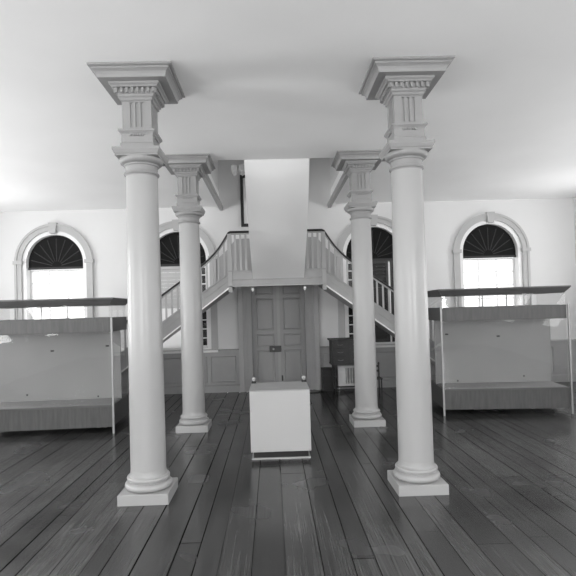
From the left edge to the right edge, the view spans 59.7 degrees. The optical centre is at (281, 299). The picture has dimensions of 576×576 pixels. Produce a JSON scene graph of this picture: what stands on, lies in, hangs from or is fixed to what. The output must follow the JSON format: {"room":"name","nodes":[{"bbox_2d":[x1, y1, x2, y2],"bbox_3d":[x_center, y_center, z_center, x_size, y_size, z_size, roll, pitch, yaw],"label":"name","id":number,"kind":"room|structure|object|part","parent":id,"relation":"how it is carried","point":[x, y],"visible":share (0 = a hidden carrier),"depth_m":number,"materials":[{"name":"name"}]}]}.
{"room":"museum hall","nodes":[
{"label":"museum hall","id":0,"kind":"room"},
{"bbox_2d":[211,160,218,190],"bbox_3d":[-1.339,-3.416,7.379,0.100,2.240,6.230,-2,-1,-1],"label":"wall","id":1,"kind":"structure","parent":0,"point":[214,173],"depth_m":9.98,"materials":[{"name":"paint"}]},
{"bbox_2d":[0,382,575,575],"bbox_3d":[0.123,1.779,2.194,12.600,0.100,16.450,-2,-1,-1],"label":"floor","id":2,"kind":"structure","parent":0,"point":[509,508],"depth_m":4.38,"materials":[{"name":"grey wood"}]},
{"bbox_2d":[0,297,128,432],"bbox_3d":[-3.371,0.967,7.547,1.940,1.920,1.090,-2,-1,-4],"label":"display case","id":3,"kind":"object","parent":2,"relation":"on","point":[62,373],"visible":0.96,"depth_m":7.55,"materials":[{"name":"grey wood"}]},
{"bbox_3d":[-3.374,1.016,7.611,1.830,1.034,0.025,-2,-1,-4],"label":"panel","id":4,"kind":"part","parent":3,"relation":"part of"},
{"bbox_3d":[-2.396,1.071,7.099,0.026,1.640,0.026,-2,-1,-4],"label":"corner post","id":5,"kind":"part","parent":3,"relation":"part of","materials":[{"name":"silver metal"}]},
{"bbox_2d":[86,61,184,506],"bbox_3d":[-1.275,-0.117,4.655,0.724,3.860,0.724,-2,-1,-1],"label":"column","id":6,"kind":"structure","parent":2,"relation":"on","point":[142,88],"depth_m":4.52,"materials":[{"name":"paint"}]},
{"bbox_3d":[-1.326,-1.923,4.689,0.448,0.040,0.448,-2,-1,-1],"label":"crown moulding","id":7,"kind":"part","parent":6,"relation":"part of","materials":[{"name":"paint"}]},
{"bbox_3d":[-1.324,-1.851,4.687,0.344,0.104,0.344,-2,-1,-1],"label":"cornice","id":8,"kind":"part","parent":6,"relation":"part of","materials":[{"name":"paint"}]},
{"bbox_2d":[165,154,215,432],"bbox_3d":[-1.310,-0.067,7.239,0.724,3.860,0.724,-2,-1,-1],"label":"column","id":9,"kind":"structure","parent":2,"relation":"on","point":[188,169],"depth_m":7.11,"materials":[{"name":"paint"}]},
{"bbox_3d":[-1.361,-1.874,7.273,0.448,0.040,0.448,-2,-1,-1],"label":"crown moulding","id":10,"kind":"part","parent":9,"relation":"part of","materials":[{"name":"paint"}]},
{"bbox_3d":[-1.359,-1.801,7.272,0.344,0.104,0.344,-2,-1,-1],"label":"cornice","id":11,"kind":"part","parent":9,"relation":"part of","materials":[{"name":"paint"}]},
{"bbox_2d":[121,158,434,375],"bbox_3d":[-0.072,-0.227,8.824,8.394,4.170,3.185,-2,-1,-1],"label":"staircase","id":12,"kind":"structure","parent":2,"relation":"on","point":[277,190],"depth_m":8.66,"materials":[{"name":"paint"}]},
{"bbox_3d":[-2.438,0.781,8.867,3.044,2.189,0.012,-2,-1,-1],"label":"string moulding","id":13,"kind":"part","parent":12,"relation":"part of","materials":[{"name":"paint"}]},
{"bbox_3d":[-2.543,0.726,8.860,3.251,2.304,0.024,-2,-1,-1],"label":"string moulding","id":14,"kind":"part","parent":12,"relation":"part of","materials":[{"name":"paint"}]},
{"bbox_3d":[-2.281,0.849,8.862,2.734,2.044,0.024,-2,-1,-1],"label":"string moulding","id":15,"kind":"part","parent":12,"relation":"part of","materials":[{"name":"white paint"}]},
{"bbox_3d":[-2.337,0.093,8.909,3.641,2.548,0.064,-2,-1,-1],"label":"handrail","id":16,"kind":"part","parent":12,"relation":"part of","materials":[{"name":"grey wood"}]},
{"bbox_3d":[-2.334,0.128,8.908,3.638,2.538,0.044,-2,-1,-1],"label":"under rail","id":17,"kind":"part","parent":12,"relation":"part of","materials":[{"name":"grey paint"}]},
{"bbox_3d":[-0.926,-0.646,8.949,0.070,1.040,0.070,-2,-1,-1],"label":"newel post","id":18,"kind":"part","parent":12,"relation":"part of","materials":[{"name":"grey paint"}]},
{"bbox_2d":[231,164,244,175],"bbox_3d":[-0.650,-1.931,7.528,0.210,0.160,0.090,-2,-1,-1],"label":"light fixture","id":19,"kind":"object","parent":12,"relation":"attached to","point":[234,168],"depth_m":7.49,"materials":[{"name":"paint"}]},
{"bbox_3d":[0.753,-0.693,8.980,0.070,1.040,0.070,-2,-1,-1],"label":"newel post","id":20,"kind":"part","parent":12,"relation":"part of","materials":[{"name":"grey paint"}]},
{"bbox_3d":[2.201,0.002,8.993,3.638,2.538,0.044,-2,-1,-1],"label":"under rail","id":21,"kind":"part","parent":12,"relation":"part of","materials":[{"name":"grey paint"}]},
{"bbox_3d":[2.202,-0.033,8.994,3.641,2.548,0.064,-2,-1,-1],"label":"handrail","id":22,"kind":"part","parent":12,"relation":"part of","materials":[{"name":"grey wood"}]},
{"bbox_3d":[2.445,0.588,8.954,3.251,2.304,0.024,-2,-1,-1],"label":"string moulding","id":23,"kind":"part","parent":12,"relation":"part of","materials":[{"name":"paint"}]},
{"bbox_3d":[2.191,0.725,8.946,2.734,2.044,0.024,-2,-1,-1],"label":"string moulding","id":24,"kind":"part","parent":12,"relation":"part of","materials":[{"name":"white paint"}]},
{"bbox_3d":[2.343,0.648,8.957,3.044,2.189,0.012,-2,-1,-1],"label":"string moulding","id":25,"kind":"part","parent":12,"relation":"part of","materials":[{"name":"paint"}]},
{"bbox_2d":[249,381,310,459],"bbox_3d":[-0.021,1.414,5.954,0.680,0.778,0.620,-2,-1,-1],"label":"pedestal","id":26,"kind":"object","parent":2,"relation":"on","point":[280,422],"visible":0.99,"depth_m":5.65,"materials":[{"name":"grey laminate"}]},
{"bbox_3d":[-0.010,1.795,5.947,0.660,0.016,0.600,-2,-1,-1],"label":"plate","id":27,"kind":"part","parent":26,"relation":"part of","materials":[{"name":"grey laminate"}]},
{"bbox_2d":[321,367,332,390],"bbox_3d":[0.928,1.630,10.259,0.220,0.455,0.260,-2,-1,-1],"label":"wooden box","id":28,"kind":"object","parent":2,"relation":"on","point":[327,385],"visible":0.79,"depth_m":10.14,"materials":[{"name":"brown wood"}]},
{"bbox_3d":[0.922,1.413,10.263,0.220,0.020,0.260,-2,-1,-1],"label":"lid","id":29,"kind":"part","parent":28,"relation":"part of","materials":[{"name":"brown wood"}]},
{"bbox_2d":[327,337,354,394],"bbox_3d":[1.270,1.302,9.834,0.675,1.075,0.515,-2,-1,-1],"label":"desk","id":30,"kind":"object","parent":2,"relation":"on","point":[341,350],"visible":0.56,"depth_m":9.62,"materials":[{"name":"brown wood"}]},
{"bbox_3d":[1.031,1.563,10.032,0.054,0.574,0.054,-2,-1,-1],"label":"leg","id":31,"kind":"part","parent":30,"relation":"part of","materials":[{"name":"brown wood"}]},
{"bbox_3d":[1.038,1.556,9.652,0.054,0.574,0.054,-2,-1,-1],"label":"leg","id":32,"kind":"part","parent":30,"relation":"part of","materials":[{"name":"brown wood"}]},
{"bbox_3d":[1.119,0.865,9.619,0.260,0.110,0.016,-2,-1,-1],"label":"drawer","id":33,"kind":"part","parent":30,"relation":"part of","materials":[{"name":"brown wood"}]},
{"bbox_3d":[1.123,1.010,9.616,0.260,0.140,0.016,-2,-1,-1],"label":"drawer","id":34,"kind":"part","parent":30,"relation":"part of","materials":[{"name":"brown wood"}]},
{"bbox_3d":[1.127,1.157,9.613,0.260,0.115,0.016,-2,-1,-1],"label":"drawer","id":35,"kind":"part","parent":30,"relation":"part of","materials":[{"name":"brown wood"}]},
{"bbox_3d":[1.276,1.253,9.847,0.640,0.024,0.472,-2,-1,-1],"label":"moulding","id":36,"kind":"part","parent":30,"relation":"part of","materials":[{"name":"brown wood"}]},
{"bbox_3d":[1.423,1.002,9.622,0.260,0.140,0.016,-2,-1,-1],"label":"drawer","id":37,"kind":"part","parent":30,"relation":"part of","materials":[{"name":"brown wood"}]},
{"bbox_3d":[1.427,1.149,9.619,0.260,0.115,0.016,-2,-1,-1],"label":"drawer","id":38,"kind":"part","parent":30,"relation":"part of","materials":[{"name":"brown wood"}]},
{"bbox_2d":[338,366,354,388],"bbox_3d":[1.450,1.591,10.144,0.620,0.500,0.040,-2,-1,-1],"label":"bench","id":39,"kind":"object","parent":2,"relation":"on","point":[341,369],"visible":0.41,"depth_m":10.13,"materials":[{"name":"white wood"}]},
{"bbox_3d":[1.213,1.547,10.141,0.150,0.319,0.022,-2,-1,-1],"label":"solid panel","id":40,"kind":"part","parent":39,"relation":"part of","materials":[{"name":"white wood"}]},
{"bbox_3d":[1.443,1.361,10.149,0.620,0.040,0.030,-2,-1,-1],"label":"rail","id":41,"kind":"part","parent":39,"relation":"part of","materials":[{"name":"white wood"}]},
{"bbox_3d":[1.453,1.721,10.142,0.620,0.040,0.030,-2,-1,-1],"label":"rail","id":42,"kind":"part","parent":39,"relation":"part of","materials":[{"name":"white wood"}]},
{"bbox_2d":[331,150,385,427],"bbox_3d":[1.178,-0.136,7.286,0.724,3.860,0.724,-2,-1,-1],"label":"column","id":43,"kind":"structure","parent":2,"relation":"on","point":[358,165],"depth_m":7.15,"materials":[{"name":"paint"}]},
{"bbox_3d":[1.127,-1.943,7.320,0.448,0.040,0.448,-2,-1,-1],"label":"crown moulding","id":44,"kind":"part","parent":43,"relation":"part of","materials":[{"name":"paint"}]},
{"bbox_3d":[1.129,-1.870,7.318,0.344,0.104,0.344,-2,-1,-1],"label":"cornice","id":45,"kind":"part","parent":43,"relation":"part of","materials":[{"name":"paint"}]},
{"bbox_2d":[376,362,382,394],"bbox_3d":[1.768,1.517,9.615,0.280,0.610,0.258,-2,-1,-1],"label":"wooden chair","id":46,"kind":"object","parent":2,"relation":"on","point":[379,378],"visible":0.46,"depth_m":9.71,"materials":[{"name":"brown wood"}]},
{"bbox_3d":[1.885,1.516,9.729,0.036,0.610,0.036,-2,-1,-1],"label":"post","id":47,"kind":"part","parent":46,"relation":"part of","materials":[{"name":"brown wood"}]},
{"bbox_2d":[359,56,454,496],"bbox_3d":[1.202,-0.185,4.701,0.724,3.860,0.724,-2,-1,-1],"label":"column","id":48,"kind":"structure","parent":2,"relation":"on","point":[400,84],"depth_m":4.57,"materials":[{"name":"paint"}]},
{"bbox_3d":[1.151,-1.992,4.735,0.448,0.040,0.448,-2,-1,-1],"label":"crown moulding","id":49,"kind":"part","parent":48,"relation":"part of","materials":[{"name":"paint"}]},
{"bbox_3d":[1.153,-1.919,4.734,0.344,0.104,0.344,-2,-1,-1],"label":"cornice","id":50,"kind":"part","parent":48,"relation":"part of","materials":[{"name":"paint"}]},
{"bbox_2d":[427,285,573,415],"bbox_3d":[3.411,0.786,8.075,1.940,1.920,1.090,-2,-1,4],"label":"display case","id":51,"kind":"object","parent":2,"relation":"on","point":[487,357],"visible":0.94,"depth_m":8.07,"materials":[{"name":"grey wood"}]},
{"bbox_3d":[2.444,0.945,7.625,0.026,1.640,0.026,-2,-1,4],"label":"corner post","id":52,"kind":"part","parent":51,"relation":"part of","materials":[{"name":"silver metal"}]},
{"bbox_3d":[3.417,0.835,8.139,1.830,1.034,0.025,-2,-1,4],"label":"panel","id":53,"kind":"part","parent":51,"relation":"part of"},
{"bbox_3d":[4.315,0.890,7.497,0.026,1.640,0.026,-2,-1,4],"label":"corner post","id":54,"kind":"part","parent":51,"relation":"part of","materials":[{"name":"silver metal"}]},
{"bbox_2d":[0,0,575,211],"bbox_3d":[0.009,-2.279,2.270,12.600,0.300,16.450,-2,-1,-1],"label":"ceiling","id":55,"kind":"structure","parent":0,"point":[258,79],"depth_m":5.00,"materials":[{"name":"paint"}]},
{"bbox_2d":[0,158,575,351],"bbox_3d":[-0.121,-1.307,10.652,12.600,6.400,0.350,-2,-1,-1],"label":"wall","id":56,"kind":"structure","parent":0,"point":[547,224],"depth_m":10.50,"materials":[{"name":"paint"}]},
{"bbox_2d":[12,222,93,319],"bbox_3d":[-4.689,-0.198,10.422,1.640,2.760,0.320,-2,-1,-1],"label":"window","id":57,"kind":"structure","parent":56,"relation":"in","point":[51,250],"depth_m":10.42,"materials":[{"name":"paint"}]},
{"bbox_3d":[-4.679,0.232,10.554,1.160,1.715,0.040,-2,-1,-1],"label":"sash","id":58,"kind":"part","parent":57,"relation":"part of","materials":[{"name":"white glass"}]},
{"bbox_2d":[121,349,239,393],"bbox_3d":[-3.603,1.544,10.323,5.470,0.885,0.070,-2,-1,-1],"label":"wainscoting","id":59,"kind":"structure","parent":56,"relation":"attached to","point":[221,368],"depth_m":10.36,"materials":[{"name":"grey paint"}]},
{"bbox_3d":[-3.593,1.906,10.309,5.470,0.160,0.025,-2,-1,-1],"label":"skirting","id":60,"kind":"part","parent":59,"relation":"part of","materials":[{"name":"grey paint"}]},
{"bbox_3d":[-2.090,1.474,10.350,1.100,0.540,0.015,-2,-1,-1],"label":"panel moulding","id":61,"kind":"part","parent":59,"relation":"part of","materials":[{"name":"grey paint"}]},
{"bbox_3d":[-1.200,1.449,10.366,0.520,0.540,0.015,-2,-1,-1],"label":"panel moulding","id":62,"kind":"part","parent":59,"relation":"part of","materials":[{"name":"grey paint"}]},
{"bbox_3d":[-3.615,1.124,10.331,5.470,0.045,0.070,-2,-1,-1],"label":"cap rail","id":63,"kind":"part","parent":59,"relation":"part of","materials":[{"name":"grey paint"}]},
{"bbox_2d":[159,219,217,353],"bbox_3d":[-2.151,-0.267,10.515,1.640,2.760,0.410,-2,-1,-1],"label":"window","id":64,"kind":"structure","parent":56,"relation":"in","point":[169,239],"depth_m":10.52,"materials":[{"name":"paint"}]},
{"bbox_2d":[161,266,179,308],"bbox_3d":[-2.241,-0.253,10.535,0.980,0.883,0.035,-2,-1,-1],"label":"shutter","id":65,"kind":"object","parent":64,"relation":"attached to","point":[171,278],"depth_m":10.53,"materials":[{"name":"grey paint"}]},
{"bbox_2d":[162,308,180,347],"bbox_3d":[-2.217,0.605,10.516,0.980,0.830,0.008,-2,-1,-1],"label":"blind","id":66,"kind":"object","parent":64,"relation":"attached to","point":[174,341],"depth_m":10.51,"materials":[{"name":"fabric"}]},
{"bbox_3d":[-2.141,0.162,10.602,1.160,1.715,0.040,-2,-1,-1],"label":"sash","id":67,"kind":"part","parent":64,"relation":"part of","materials":[{"name":"white glass"}]},
{"bbox_3d":[-2.113,1.064,10.440,1.600,0.095,0.310,-2,-1,-1],"label":"sill","id":68,"kind":"part","parent":64,"relation":"part of","materials":[{"name":"white paint"}]},
{"bbox_2d":[202,268,206,344],"bbox_3d":[-1.637,0.095,10.707,0.275,1.865,0.030,-2,-1,-1],"label":"shutter","id":69,"kind":"object","parent":64,"relation":"attached to","point":[204,316],"depth_m":10.69,"materials":[{"name":"black paint"}]},
{"bbox_2d":[202,174,222,210],"bbox_3d":[-1.238,-1.925,8.968,0.090,0.085,3.000,-2,-1,-1],"label":"trim","id":70,"kind":"structure","parent":56,"relation":"attached to","point":[205,177],"depth_m":8.84,"materials":[{"name":"grey paint"}]},
{"bbox_2d":[240,175,247,226],"bbox_3d":[-0.240,-2.066,10.534,1.240,1.080,0.190,-2,-1,-1],"label":"window","id":71,"kind":"structure","parent":56,"relation":"in","point":[244,217],"depth_m":10.44,"materials":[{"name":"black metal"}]},
{"bbox_3d":[-0.240,-2.067,10.499,1.119,0.959,0.080,-2,-1,-1],"label":"frame","id":72,"kind":"part","parent":71,"relation":"part of","materials":[{"name":"black wood"}]},
{"bbox_2d":[251,286,280,382],"bbox_3d":[-0.318,0.750,10.452,0.595,2.268,0.182,-2,-1,-1],"label":"door","id":73,"kind":"structure","parent":56,"relation":"in","point":[266,348],"depth_m":10.49,"materials":[{"name":"paint"}]},
{"bbox_3d":[-0.371,-0.197,10.504,0.373,0.210,0.014,-2,-1,-1],"label":"panel","id":74,"kind":"part","parent":73,"relation":"part of","materials":[{"name":"paint"}]},
{"bbox_3d":[-0.357,0.312,10.494,0.373,0.670,0.014,-2,-1,-1],"label":"panel","id":75,"kind":"part","parent":73,"relation":"part of","materials":[{"name":"paint"}]},
{"bbox_3d":[-0.342,0.862,10.484,0.373,0.270,0.014,-2,-1,-1],"label":"panel","id":76,"kind":"part","parent":73,"relation":"part of","materials":[{"name":"paint"}]},
{"bbox_3d":[-0.327,1.397,10.473,0.373,0.660,0.014,-2,-1,-1],"label":"panel","id":77,"kind":"part","parent":73,"relation":"part of","materials":[{"name":"paint"}]},
{"bbox_2d":[216,237,336,280],"bbox_3d":[-0.101,-0.721,10.448,2.560,1.120,0.035,-2,-1,-1],"label":"trim","id":78,"kind":"structure","parent":56,"relation":"attached to","point":[249,264],"depth_m":10.43,"materials":[{"name":"grey paint"}]},
{"bbox_2d":[237,285,320,391],"bbox_3d":[-0.061,0.719,10.446,1.670,2.340,0.205,-2,-1,-1],"label":"trim","id":79,"kind":"structure","parent":56,"relation":"attached to","point":[312,339],"depth_m":10.37,"materials":[{"name":"paint"}]},
{"bbox_2d":[276,285,306,381],"bbox_3d":[0.202,0.736,10.513,0.583,2.268,0.080,-2,-1,-1],"label":"door","id":80,"kind":"structure","parent":56,"relation":"in","point":[290,298],"depth_m":10.50,"materials":[{"name":"paint"}]},
{"bbox_3d":[0.195,-0.213,10.514,0.373,0.210,0.014,-2,-1,-1],"label":"panel","id":81,"kind":"part","parent":80,"relation":"part of","materials":[{"name":"paint"}]},
{"bbox_3d":[0.210,0.297,10.505,0.373,0.670,0.014,-2,-1,-1],"label":"panel","id":82,"kind":"part","parent":80,"relation":"part of","materials":[{"name":"paint"}]},
{"bbox_3d":[0.225,0.846,10.494,0.373,0.270,0.014,-2,-1,-1],"label":"panel","id":83,"kind":"part","parent":80,"relation":"part of","materials":[{"name":"paint"}]},
{"bbox_3d":[0.240,1.381,10.484,0.373,0.660,0.014,-2,-1,-1],"label":"panel","id":84,"kind":"part","parent":80,"relation":"part of","materials":[{"name":"paint"}]},
{"bbox_2d":[327,172,347,207],"bbox_3d":[1.021,-1.988,9.010,0.090,0.085,3.000,-2,-1,-1],"label":"trim","id":85,"kind":"structure","parent":56,"relation":"attached to","point":[344,177],"depth_m":9.01,"materials":[{"name":"grey paint"}]},
{"bbox_2d":[336,215,394,347],"bbox_3d":[1.947,-0.381,10.592,1.640,2.760,0.410,-2,-1,-1],"label":"window","id":86,"kind":"structure","parent":56,"relation":"in","point":[381,235],"depth_m":10.61,"materials":[{"name":"paint"}]},
{"bbox_2d":[348,264,385,336],"bbox_3d":[1.954,-0.005,10.774,1.290,1.865,0.030,-2,-1,-1],"label":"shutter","id":87,"kind":"object","parent":86,"relation":"attached to","point":[349,265],"depth_m":10.75,"materials":[{"name":"paint"}]},
{"bbox_3d":[1.957,0.048,10.678,1.160,1.715,0.040,-2,-1,-1],"label":"sash","id":88,"kind":"part","parent":86,"relation":"part of","materials":[{"name":"glass"}]},
{"bbox_2d":[372,261,389,341],"bbox_3d":[1.933,0.048,10.606,0.670,1.715,0.035,-2,-1,-1],"label":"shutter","id":89,"kind":"object","parent":86,"relation":"attached to","point":[381,269],"depth_m":10.61,"materials":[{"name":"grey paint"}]},
{"bbox_3d":[1.985,0.950,10.517,1.600,0.095,0.310,-2,-1,-1],"label":"sill","id":90,"kind":"part","parent":86,"relation":"part of","materials":[{"name":"white paint"}]},
{"bbox_2d":[389,261,394,341],"bbox_3d":[2.423,0.034,10.615,0.230,1.715,0.035,-2,-1,-1],"label":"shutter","id":91,"kind":"object","parent":86,"relation":"attached to","point":[391,283],"depth_m":10.60,"materials":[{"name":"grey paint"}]},
{"bbox_2d":[320,339,575,388],"bbox_3d":[3.523,1.346,10.457,5.470,0.885,0.070,-2,-1,-1],"label":"trim","id":92,"kind":"structure","parent":56,"relation":"attached to","point":[385,356],"depth_m":10.44,"materials":[{"name":"grey paint"}]},
{"bbox_3d":[2.008,1.360,10.427,1.100,0.540,0.015,-2,-1,-1],"label":"panel moulding","id":93,"kind":"part","parent":92,"relation":"part of","materials":[{"name":"grey paint"}]},
{"bbox_3d":[3.511,0.926,10.465,5.470,0.045,0.070,-2,-1,-1],"label":"cap rail","id":94,"kind":"part","parent":92,"relation":"part of","materials":[{"name":"grey paint"}]},
{"bbox_3d":[3.533,1.708,10.443,5.470,0.160,0.025,-2,-1,-1],"label":"skirting","id":95,"kind":"part","parent":92,"relation":"part of","materials":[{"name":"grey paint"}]},
{"bbox_2d":[452,212,531,306],"bbox_3d":[4.406,-0.450,10.593,1.640,2.760,0.320,-2,-1,-1],"label":"window","id":96,"kind":"structure","parent":56,"relation":"in","point":[489,239],"depth_m":10.59,"materials":[{"name":"paint"}]},
{"bbox_3d":[4.416,-0.020,10.725,1.160,1.715,0.040,-2,-1,-1],"label":"sash","id":97,"kind":"part","parent":96,"relation":"part of","materials":[{"name":"white glass"}]},
{"bbox_2d":[330,158,338,187],"bbox_3d":[1.100,-3.483,7.425,0.100,2.240,6.230,-2,-1,-1],"label":"wall","id":98,"kind":"structure","parent":0,"point":[333,173],"depth_m":10.14,"materials":[{"name":"paint"}]},
{"bbox_2d":[573,197,575,260],"bbox_3d":[6.539,-0.380,2.353,0.350,3.860,16.450,-2,-1,-1],"label":"wall","id":99,"kind":"structure","parent":0,"point":[574,198],"depth_m":10.57,"materials":[{"name":"paint"}]}
]}

